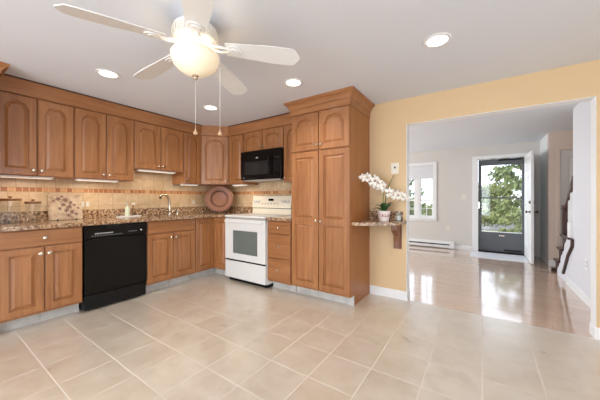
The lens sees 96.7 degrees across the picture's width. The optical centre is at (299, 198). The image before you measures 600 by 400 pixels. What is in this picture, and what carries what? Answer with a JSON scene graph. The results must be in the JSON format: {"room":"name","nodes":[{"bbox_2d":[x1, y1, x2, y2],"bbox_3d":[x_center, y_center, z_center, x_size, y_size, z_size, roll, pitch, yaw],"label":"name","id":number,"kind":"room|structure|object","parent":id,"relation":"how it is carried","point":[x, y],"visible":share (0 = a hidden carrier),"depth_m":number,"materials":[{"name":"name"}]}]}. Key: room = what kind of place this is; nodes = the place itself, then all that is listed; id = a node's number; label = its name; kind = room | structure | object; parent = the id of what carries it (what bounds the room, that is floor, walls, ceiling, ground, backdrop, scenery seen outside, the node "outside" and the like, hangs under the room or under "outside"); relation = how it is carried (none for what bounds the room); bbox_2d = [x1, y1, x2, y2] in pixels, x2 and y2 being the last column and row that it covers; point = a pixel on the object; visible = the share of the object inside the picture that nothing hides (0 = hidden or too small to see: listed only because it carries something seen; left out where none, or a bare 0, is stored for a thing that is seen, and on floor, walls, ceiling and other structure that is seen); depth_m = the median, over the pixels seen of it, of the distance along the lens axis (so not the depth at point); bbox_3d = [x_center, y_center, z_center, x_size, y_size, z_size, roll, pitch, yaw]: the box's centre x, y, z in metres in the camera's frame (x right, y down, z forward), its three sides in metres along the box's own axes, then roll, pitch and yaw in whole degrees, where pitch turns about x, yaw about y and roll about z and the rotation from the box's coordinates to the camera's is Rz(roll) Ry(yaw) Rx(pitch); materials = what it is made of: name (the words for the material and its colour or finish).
{"room":"kitchen","nodes":[
{"label":"kitchen","id":0,"kind":"room"},
{"bbox_2d":[0,245,599,399],"bbox_3d":[0.405,1.203,2.459,7.100,0.100,9.720,0,0,34],"label":"floor","id":1,"kind":"structure","parent":0,"point":[215,336],"depth_m":2.12,"materials":[{"name":"beige tile"}]},
{"bbox_2d":[0,61,9,75],"bbox_3d":[-2.996,0.011,1.979,0.616,2.283,1.068,0,0,34],"label":"tall cabinet","id":2,"kind":"object","parent":1,"relation":"on","point":[3,66],"visible":1,"depth_m":2.23,"materials":[{"name":"brown wood"}]},
{"bbox_2d":[0,226,81,332],"bbox_3d":[-2.560,0.714,2.593,0.628,0.878,0.565,0,0,34],"label":"base cabinet","id":3,"kind":"object","parent":1,"relation":"on","point":[41,269],"visible":1,"depth_m":2.41,"materials":[{"name":"brown wood"}]},
{"bbox_2d":[79,222,146,310],"bbox_3d":[-2.223,0.707,3.080,0.598,0.852,0.602,0,0,34],"label":"dishwasher","id":4,"kind":"object","parent":1,"relation":"on","point":[114,256],"visible":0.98,"depth_m":2.88,"materials":[{"name":"black plastic"}]},
{"bbox_2d":[145,218,194,291],"bbox_3d":[-1.870,0.714,3.606,0.628,0.878,0.651,0,0,34],"label":"base cabinet","id":5,"kind":"object","parent":1,"relation":"on","point":[170,243],"visible":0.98,"depth_m":3.41,"materials":[{"name":"brown wood"}]},
{"bbox_2d":[191,217,225,279],"bbox_3d":[-1.330,0.714,4.181,0.872,0.878,0.900,0,0,34],"label":"base cabinet","id":6,"kind":"object","parent":1,"relation":"on","point":[210,258],"visible":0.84,"depth_m":3.88,"materials":[{"name":"brown wood"}]},
{"bbox_2d":[0,212,247,231],"bbox_3d":[-1.844,0.256,3.429,0.871,0.034,2.730,0,0,34],"label":"countertop","id":7,"kind":"structure","parent":6,"relation":"on","point":[10,226],"depth_m":2.89,"materials":[{"name":"stone"}]},
{"bbox_2d":[0,196,21,200],"bbox_3d":[-2.750,0.108,2.534,0.153,0.261,0.153,0,0,34],"label":"glass canister","id":8,"kind":"object","parent":7,"relation":"on","point":[9,198],"visible":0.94,"depth_m":2.49,"materials":[{"name":"brown wood"}]},
{"bbox_2d":[24,199,40,203],"bbox_3d":[-2.663,0.123,2.662,0.120,0.231,0.120,0,0,34],"label":"glass canister","id":9,"kind":"object","parent":7,"relation":"on","point":[32,201],"visible":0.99,"depth_m":2.63,"materials":[{"name":"brown wood"}]},
{"bbox_2d":[47,195,82,220],"bbox_3d":[-2.591,0.100,2.958,0.105,0.278,0.290,0,0,34],"label":"board","id":10,"kind":"object","parent":7,"relation":"on","point":[60,207],"visible":1,"depth_m":2.96,"materials":[{"name":"beige stone"}]},
{"bbox_2d":[116,215,140,216],"bbox_3d":[-2.228,0.232,3.479,0.100,0.014,0.260,0,0,34],"label":"soap tray","id":11,"kind":"object","parent":7,"relation":"on","point":[130,215],"visible":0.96,"depth_m":3.46,"materials":[{"name":"white paint"}]},
{"bbox_2d":[125,203,129,215],"bbox_3d":[-2.239,0.145,3.456,0.062,0.174,0.067,0,0,34],"label":"soap bottle","id":12,"kind":"object","parent":11,"relation":"on","point":[127,209],"visible":0.9,"depth_m":3.44,"materials":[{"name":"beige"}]},
{"bbox_2d":[159,193,178,214],"bbox_3d":[-1.921,0.083,3.903,0.086,0.312,0.334,0,0,28],"label":"faucet","id":13,"kind":"object","parent":7,"relation":"on","point":[162,194],"visible":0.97,"depth_m":3.91,"materials":[{"name":"silver metal"}]},
{"bbox_2d":[205,185,233,212],"bbox_3d":[-1.305,0.012,4.325,0.444,0.453,0.180,0,0,-11],"label":"platter","id":14,"kind":"object","parent":7,"relation":"on","point":[219,198],"visible":1,"depth_m":4.32,"materials":[{"name":"brown ceramic"}]},
{"bbox_2d":[224,196,291,287],"bbox_3d":[-0.586,0.558,3.817,0.762,1.190,0.662,0,0,34],"label":"range","id":15,"kind":"object","parent":1,"relation":"on","point":[246,235],"visible":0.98,"depth_m":3.61,"materials":[{"name":"white metal"}]},
{"bbox_2d":[225,213,287,218],"bbox_3d":[-0.588,0.246,3.814,0.762,0.022,0.590,0,0,34],"label":"cooktop","id":16,"kind":"object","parent":15,"relation":"in","point":[250,215],"depth_m":3.67,"materials":[{"name":"beige metal"}]},
{"bbox_2d":[268,220,296,291],"bbox_3d":[-0.106,0.714,3.516,0.362,0.878,0.628,0,0,34],"label":"base cabinet","id":17,"kind":"object","parent":1,"relation":"on","point":[279,232],"visible":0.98,"depth_m":3.27,"materials":[{"name":"brown wood"}]},
{"bbox_2d":[266,215,291,220],"bbox_3d":[-0.104,0.204,3.517,0.359,0.138,0.625,0,0,34],"label":"countertop","id":18,"kind":"structure","parent":17,"relation":"on","point":[289,217],"depth_m":3.30,"materials":[{"name":"stone"}]},
{"bbox_2d":[283,86,374,305],"bbox_3d":[0.353,0.011,3.196,0.883,2.283,0.657,0,0,34],"label":"pantry cabinet","id":19,"kind":"object","parent":1,"relation":"on","point":[331,130],"visible":1,"depth_m":2.96,"materials":[{"name":"brown wood"}]},
{"bbox_2d":[470,251,528,262],"bbox_3d":[3.918,1.149,5.304,0.900,0.008,0.680,0,0,34],"label":"doormat","id":20,"kind":"object","parent":1,"relation":"on","point":[508,257],"visible":1,"depth_m":5.26,"materials":[{"name":"fabric"}]},
{"bbox_2d":[551,175,573,281],"bbox_3d":[3.885,0.198,3.167,1.026,1.910,2.080,0,0,34],"label":"staircase","id":21,"kind":"structure","parent":1,"relation":"on","point":[564,263],"depth_m":3.60,"materials":[{"name":"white wood"}]},
{"bbox_2d":[0,0,599,152],"bbox_3d":[0.405,-1.181,2.459,7.100,0.100,9.720,0,0,34],"label":"ceiling","id":22,"kind":"structure","parent":0,"point":[374,47],"depth_m":2.07,"materials":[{"name":"white paint"}]},
{"bbox_2d":[95,69,120,78],"bbox_3d":[-1.739,-1.127,2.420,0.188,0.006,0.188,0,0,34],"label":"recessed light","id":23,"kind":"object","parent":22,"relation":"in","point":[106,73],"visible":1,"depth_m":2.41,"materials":[{"name":"white paint"}]},
{"bbox_2d":[54,0,299,135],"bbox_3d":[-0.711,-0.766,1.717,1.222,0.727,1.264,0,0,34],"label":"ceiling fan","id":24,"kind":"object","parent":22,"relation":"hanging from","point":[193,52],"visible":1,"depth_m":1.62,"materials":[{"name":"white"}]},
{"bbox_2d":[203,105,218,109],"bbox_3d":[-1.111,-1.127,3.323,0.188,0.006,0.188,0,0,34],"label":"recessed light","id":25,"kind":"object","parent":22,"relation":"in","point":[208,107],"visible":1,"depth_m":3.31,"materials":[{"name":"white paint"}]},
{"bbox_2d":[284,78,302,86],"bbox_3d":[-0.065,-1.127,2.604,0.188,0.006,0.188,0,0,34],"label":"recessed light","id":26,"kind":"object","parent":22,"relation":"in","point":[292,82],"visible":1,"depth_m":2.59,"materials":[{"name":"white paint"}]},
{"bbox_2d":[423,32,451,47],"bbox_3d":[0.981,-1.127,1.909,0.188,0.006,0.188,0,0,34],"label":"recessed light","id":27,"kind":"object","parent":22,"relation":"in","point":[436,40],"visible":1,"depth_m":1.90,"materials":[{"name":"white paint"}]},
{"bbox_2d":[409,141,539,256],"bbox_3d":[3.109,0.011,6.425,6.900,2.284,0.120,0,0,34],"label":"wall","id":28,"kind":"structure","parent":0,"point":[454,166],"depth_m":6.04,"materials":[{"name":"white paint"}]},
{"bbox_2d":[409,162,436,220],"bbox_3d":[2.875,-0.162,6.539,0.875,1.400,0.135,0,0,34],"label":"window","id":29,"kind":"structure","parent":28,"relation":"in","point":[420,171],"depth_m":6.46,"materials":[{"name":"white paint"}]},
{"bbox_2d":[409,165,432,179],"bbox_3d":[2.868,-0.624,6.529,0.685,0.314,0.016,0,0,34],"label":"roman shade","id":30,"kind":"object","parent":29,"relation":"attached to","point":[419,172],"depth_m":6.48,"materials":[{"name":"white fabric"}]},
{"bbox_2d":[409,238,453,248],"bbox_3d":[2.677,1.063,6.609,1.980,0.156,0.061,0,0,34],"label":"baseboard heater","id":31,"kind":"object","parent":28,"relation":"attached to","point":[434,243],"visible":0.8,"depth_m":6.29,"materials":[{"name":"white paint"}]},
{"bbox_2d":[454,245,471,250],"bbox_3d":[3.645,1.103,5.978,0.330,0.100,0.014,0,0,34],"label":"baseboard","id":32,"kind":"structure","parent":28,"relation":"attached to","point":[459,247],"depth_m":5.98,"materials":[{"name":"white paint"}]},
{"bbox_2d":[461,194,465,199],"bbox_3d":[3.663,-0.032,5.969,0.095,0.115,0.008,0,0,34],"label":"light switch","id":33,"kind":"object","parent":28,"relation":"attached to","point":[463,196],"visible":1,"depth_m":5.97,"materials":[{"name":"beige plastic"}]},
{"bbox_2d":[472,153,527,255],"bbox_3d":[4.218,0.118,5.650,0.960,2.070,0.132,0,0,34],"label":"door","id":34,"kind":"structure","parent":28,"relation":"in","point":[511,243],"depth_m":5.71,"materials":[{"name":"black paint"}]},
{"bbox_2d":[524,150,537,263],"bbox_3d":[4.276,0.152,4.991,0.176,1.978,0.875,0,0,34],"label":"door","id":35,"kind":"structure","parent":34,"relation":"attached to","point":[529,211],"depth_m":4.79,"materials":[{"name":"white paint"}]},
{"bbox_2d":[370,60,599,327],"bbox_3d":[0.952,0.011,3.260,6.900,2.284,0.120,0,0,34],"label":"wall","id":36,"kind":"structure","parent":0,"point":[388,120],"depth_m":2.87,"materials":[{"name":"yellow paint"}]},
{"bbox_2d":[0,206,252,222],"bbox_3d":[-1.844,0.187,3.429,0.871,0.104,2.730,0,0,34],"label":"backsplash","id":37,"kind":"structure","parent":36,"relation":"attached to","point":[5,217],"depth_m":3.39,"materials":[{"name":"stone"}]},
{"bbox_2d":[198,135,231,185],"bbox_3d":[-1.360,-0.597,4.382,0.597,0.760,0.611,0,0,34],"label":"upper cabinet","id":38,"kind":"object","parent":36,"relation":"attached to","point":[214,149],"visible":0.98,"depth_m":4.16,"materials":[{"name":"brown wood"}]},
{"bbox_2d":[202,125,227,135],"bbox_3d":[-1.330,-1.054,4.175,0.450,0.152,0.030,0,0,-11],"label":"trim","id":39,"kind":"structure","parent":38,"relation":"attached to","point":[206,130],"depth_m":4.16,"materials":[{"name":"brown wood"}]},
{"bbox_2d":[229,134,257,184],"bbox_3d":[-0.908,-0.597,4.227,0.338,0.760,0.358,0,0,34],"label":"upper cabinet","id":40,"kind":"object","parent":36,"relation":"attached to","point":[236,142],"visible":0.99,"depth_m":4.10,"materials":[{"name":"brown wood"}]},
{"bbox_2d":[225,181,291,206],"bbox_3d":[-0.599,-0.017,4.240,2.017,0.540,0.008,0,0,34],"label":"backsplash","id":41,"kind":"structure","parent":36,"relation":"attached to","point":[242,195],"depth_m":4.30,"materials":[{"name":"beige tile"}]},
{"bbox_2d":[241,147,283,182],"bbox_3d":[-0.477,-0.466,3.883,0.752,0.430,0.440,0,0,34],"label":"microwave","id":42,"kind":"object","parent":36,"relation":"attached to","point":[265,165],"visible":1,"depth_m":3.72,"materials":[{"name":"black plastic"}]},
{"bbox_2d":[244,126,283,151],"bbox_3d":[-0.454,-0.831,3.917,0.758,0.292,0.358,0,0,34],"label":"upper cabinet","id":43,"kind":"object","parent":36,"relation":"attached to","point":[272,137],"visible":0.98,"depth_m":3.77,"materials":[{"name":"brown wood"}]},
{"bbox_2d":[228,112,291,135],"bbox_3d":[-0.567,-1.054,3.834,1.348,0.152,0.042,0,0,34],"label":"trim","id":44,"kind":"structure","parent":43,"relation":"attached to","point":[283,120],"depth_m":3.80,"materials":[{"name":"brown wood"}]},
{"bbox_2d":[283,124,291,182],"bbox_3d":[-0.010,-0.597,3.614,0.312,0.760,0.358,0,0,34],"label":"upper cabinet","id":45,"kind":"object","parent":36,"relation":"attached to","point":[287,177],"visible":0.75,"depth_m":3.54,"materials":[{"name":"brown wood"}]},
{"bbox_2d":[352,211,406,225],"bbox_3d":[0.872,0.217,2.905,0.431,0.135,0.553,0,0,34],"label":"granite ledge","id":46,"kind":"object","parent":36,"relation":"attached to","point":[373,220],"visible":0.94,"depth_m":2.90,"materials":[{"name":"brown stone"}]},
{"bbox_2d":[358,172,409,220],"bbox_3d":[0.934,-0.020,2.977,0.595,0.540,0.173,0,0,-14],"label":"potted orchid","id":47,"kind":"object","parent":46,"relation":"on","point":[384,215],"visible":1,"depth_m":2.94,"materials":[{"name":"white plant"}]},
{"bbox_2d":[370,285,407,300],"bbox_3d":[1.029,1.103,3.126,0.435,0.100,0.014,0,0,34],"label":"baseboard","id":48,"kind":"structure","parent":36,"relation":"attached to","point":[387,292],"depth_m":3.11,"materials":[{"name":"white paint"}]},
{"bbox_2d":[391,163,398,173],"bbox_3d":[1.095,-0.347,3.084,0.085,0.125,0.009,0,0,34],"label":"wall plate","id":49,"kind":"object","parent":36,"relation":"attached to","point":[394,166],"visible":1,"depth_m":3.08,"materials":[{"name":"beige plastic"}]},
{"bbox_2d":[391,225,401,248],"bbox_3d":[1.076,0.432,2.999,0.090,0.292,0.170,0,0,34],"label":"corbel","id":50,"kind":"object","parent":36,"relation":"attached to","point":[396,231],"visible":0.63,"depth_m":3.02,"materials":[{"name":"brown wood"}]},
{"bbox_2d":[406,124,408,291],"bbox_3d":[1.238,0.108,3.064,0.004,1.890,0.123,0,0,34],"label":"trim","id":51,"kind":"structure","parent":36,"relation":"attached to","point":[407,126],"depth_m":3.04,"materials":[{"name":"white paint"}]},
{"bbox_2d":[407,96,595,126],"bbox_3d":[1.847,-0.835,2.650,1.469,0.004,0.121,0,0,34],"label":"trim","id":52,"kind":"structure","parent":36,"relation":"attached to","point":[587,99],"depth_m":2.56,"materials":[{"name":"white paint"}]},
{"bbox_2d":[589,321,594,337],"bbox_3d":[2.452,1.103,2.237,0.012,0.100,0.120,0,0,34],"label":"baseboard","id":53,"kind":"structure","parent":36,"relation":"attached to","point":[591,326],"depth_m":2.24,"materials":[{"name":"white paint"}]},
{"bbox_2d":[591,97,595,326],"bbox_3d":[2.455,0.108,2.234,0.004,1.890,0.123,0,0,34],"label":"trim","id":54,"kind":"structure","parent":36,"relation":"attached to","point":[593,101],"depth_m":2.23,"materials":[{"name":"white paint"}]},
{"bbox_2d":[594,327,599,340],"bbox_3d":[3.087,1.103,1.724,1.640,0.100,0.014,0,0,34],"label":"baseboard","id":55,"kind":"structure","parent":36,"relation":"attached to","point":[596,329],"depth_m":2.17,"materials":[{"name":"white paint"}]},
{"bbox_2d":[540,135,546,262],"bbox_3d":[4.549,0.011,4.947,0.055,2.284,0.700,0,0,34],"label":"wall","id":56,"kind":"structure","parent":0,"point":[543,143],"depth_m":4.96,"materials":[{"name":"white paint"}]},
{"bbox_2d":[547,130,572,265],"bbox_3d":[4.758,0.011,4.321,1.105,2.284,0.100,0,0,34],"label":"wall","id":57,"kind":"structure","parent":0,"point":[561,138],"depth_m":4.56,"materials":[{"name":"beige paint"}]},
{"bbox_2d":[549,260,554,265],"bbox_3d":[4.304,1.103,4.561,0.085,0.100,0.014,0,0,34],"label":"baseboard","id":58,"kind":"structure","parent":57,"relation":"attached to","point":[551,262],"depth_m":4.56,"materials":[{"name":"white paint"}]},
{"bbox_2d":[556,146,572,257],"bbox_3d":[4.696,0.143,4.324,0.810,2.020,0.065,0,0,34],"label":"door","id":59,"kind":"structure","parent":57,"relation":"in","point":[564,157],"depth_m":4.50,"materials":[{"name":"beige paint"}]},
{"bbox_2d":[573,101,590,297],"bbox_3d":[3.081,0.011,2.753,0.090,2.284,1.440,0,0,34],"label":"wall","id":60,"kind":"structure","parent":0,"point":[581,111],"depth_m":3.06,"materials":[{"name":"white paint"}]},
{"bbox_2d":[566,277,590,308],"bbox_3d":[3.114,1.103,2.894,0.014,0.100,1.710,0,0,34],"label":"baseboard","id":61,"kind":"structure","parent":60,"relation":"attached to","point":[582,295],"depth_m":3.10,"materials":[{"name":"white paint"}]},
{"bbox_2d":[585,258,587,270],"bbox_3d":[3.141,0.723,2.930,0.008,0.125,0.080,0,0,34],"label":"outlet","id":62,"kind":"object","parent":60,"relation":"attached to","point":[586,260],"visible":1,"depth_m":2.92,"materials":[{"name":"white paint"}]},
{"bbox_3d":[-3.103,0.011,2.460,0.100,2.284,5.770,0,0,34],"label":"wall","id":63,"kind":"structure","parent":0,"visible":0},
{"bbox_2d":[0,90,73,178],"bbox_3d":[-2.679,-0.597,2.684,0.346,0.760,0.568,0,0,34],"label":"upper cabinet","id":64,"kind":"object","parent":63,"relation":"attached to","point":[37,135],"visible":1,"depth_m":2.58,"materials":[{"name":"brown wood"}]},
{"bbox_2d":[0,175,53,179],"bbox_3d":[-2.662,-0.206,2.607,0.075,0.020,0.370,0,0,34],"label":"light","id":65,"kind":"object","parent":64,"relation":"attached to","point":[4,176],"visible":1,"depth_m":2.58,"materials":[{"name":"white paint"}]},
{"bbox_2d":[0,73,201,134],"bbox_3d":[-2.137,-1.054,3.255,0.042,0.152,2.132,0,0,34],"label":"trim","id":66,"kind":"structure","parent":64,"relation":"attached to","point":[7,83],"depth_m":2.93,"materials":[{"name":"brown wood"}]},
{"bbox_2d":[81,199,90,208],"bbox_3d":[-2.548,0.068,3.165,0.008,0.115,0.115,0,0,34],"label":"outlet","id":67,"kind":"object","parent":63,"relation":"attached to","point":[86,203],"visible":0.73,"depth_m":3.17,"materials":[{"name":"beige plastic"}]},
{"bbox_2d":[70,107,133,181],"bbox_3d":[-2.351,-0.597,3.164,0.346,0.760,0.591,0,0,34],"label":"upper cabinet","id":68,"kind":"object","parent":63,"relation":"attached to","point":[103,143],"visible":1,"depth_m":3.05,"materials":[{"name":"brown wood"}]},
{"bbox_2d":[75,179,117,181],"bbox_3d":[-2.338,-0.206,3.082,0.075,0.020,0.400,0,0,34],"label":"light","id":69,"kind":"object","parent":68,"relation":"attached to","point":[95,180],"visible":1,"depth_m":3.05,"materials":[{"name":"white paint"}]},
{"bbox_2d":[0,171,212,211],"bbox_3d":[-2.205,-0.136,3.682,0.008,0.542,2.740,0,0,34],"label":"backsplash","id":70,"kind":"structure","parent":63,"relation":"attached to","point":[146,188],"depth_m":3.37,"materials":[{"name":"beige tile"}]},
{"bbox_2d":[134,120,183,172],"bbox_3d":[-1.994,-0.677,3.688,0.346,0.600,0.672,0,0,34],"label":"upper cabinet","id":71,"kind":"object","parent":63,"relation":"attached to","point":[158,148],"visible":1,"depth_m":3.58,"materials":[{"name":"brown wood"}]},
{"bbox_2d":[136,169,175,173],"bbox_3d":[-1.955,-0.366,3.644,0.075,0.020,0.500,0,0,34],"label":"light","id":72,"kind":"object","parent":71,"relation":"attached to","point":[143,170],"visible":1,"depth_m":3.59,"materials":[{"name":"white paint"}]},
{"bbox_2d":[172,131,200,183],"bbox_3d":[-1.724,-0.597,4.085,0.346,0.760,0.284,0,0,34],"label":"upper cabinet","id":73,"kind":"object","parent":63,"relation":"attached to","point":[191,174],"visible":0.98,"depth_m":4.00,"materials":[{"name":"brown wood"}]},
{"bbox_2d":[191,199,195,205],"bbox_3d":[-1.736,0.063,4.354,0.008,0.120,0.075,0,0,34],"label":"light switch","id":74,"kind":"object","parent":63,"relation":"attached to","point":[193,201],"visible":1,"depth_m":4.35,"materials":[{"name":"beige plastic"}]},
{"label":"outside","id":75,"kind":"structure","parent":0,"visible":0},
{"bbox_2d":[421,206,519,231],"bbox_3d":[18.905,1.553,27.735,80.000,0.200,52.870,0,0,34],"label":"ground","id":76,"kind":"structure","parent":75,"point":[485,207],"depth_m":25.70,"materials":[{"name":"white"}]},
{"bbox_2d":[409,179,428,214],"bbox_3d":[5.337,-0.249,15.566,4.372,3.521,3.661,0,0,-24],"label":"tree","id":77,"kind":"object","parent":76,"relation":"on","point":[411,212],"visible":0.07,"depth_m":15.09,"materials":[{"name":"green plant"}]},
{"bbox_2d":[421,203,431,215],"bbox_3d":[5.390,0.782,10.730,1.186,1.318,1.030,0,0,-16],"label":"shrub","id":78,"kind":"object","parent":76,"relation":"on","point":[429,211],"visible":0.16,"depth_m":10.76,"materials":[{"name":"green plant"}]},
{"bbox_2d":[482,209,492,226],"bbox_3d":[5.234,0.871,7.664,0.708,1.178,0.502,0,0,0],"label":"shrub","id":79,"kind":"object","parent":76,"relation":"on","point":[487,219],"visible":0.24,"depth_m":7.62,"materials":[{"name":"green plant"}]},
{"bbox_2d":[482,179,520,223],"bbox_3d":[12.683,0.055,17.913,5.316,2.952,4.936,0,0,34],"label":"tree","id":80,"kind":"object","parent":76,"relation":"on","point":[486,189],"visible":0.28,"depth_m":17.32,"materials":[{"name":"green plant"}]},
{"bbox_2d":[482,157,521,230],"bbox_3d":[8.316,-0.586,10.126,2.181,4.086,2.204,0,0,-22],"label":"tree","id":81,"kind":"object","parent":76,"relation":"on","point":[505,172],"visible":0.41,"depth_m":10.17,"materials":[{"name":"green plant"}]},
{"bbox_2d":[497,206,521,232],"bbox_3d":[6.313,0.839,8.099,0.852,1.236,0.730,0,0,34],"label":"shrub","id":82,"kind":"object","parent":76,"relation":"on","point":[514,212],"visible":0.55,"depth_m":7.98,"materials":[{"name":"green plant"}]},
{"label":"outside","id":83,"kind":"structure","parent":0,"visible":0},
{"bbox_2d":[482,224,515,230],"bbox_3d":[9.434,1.442,13.840,60.000,0.019,3.500,0,0,34],"label":"gravel drive","id":84,"kind":"structure","parent":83,"point":[495,227],"depth_m":13.15,"materials":[{"name":"grey gravel"}]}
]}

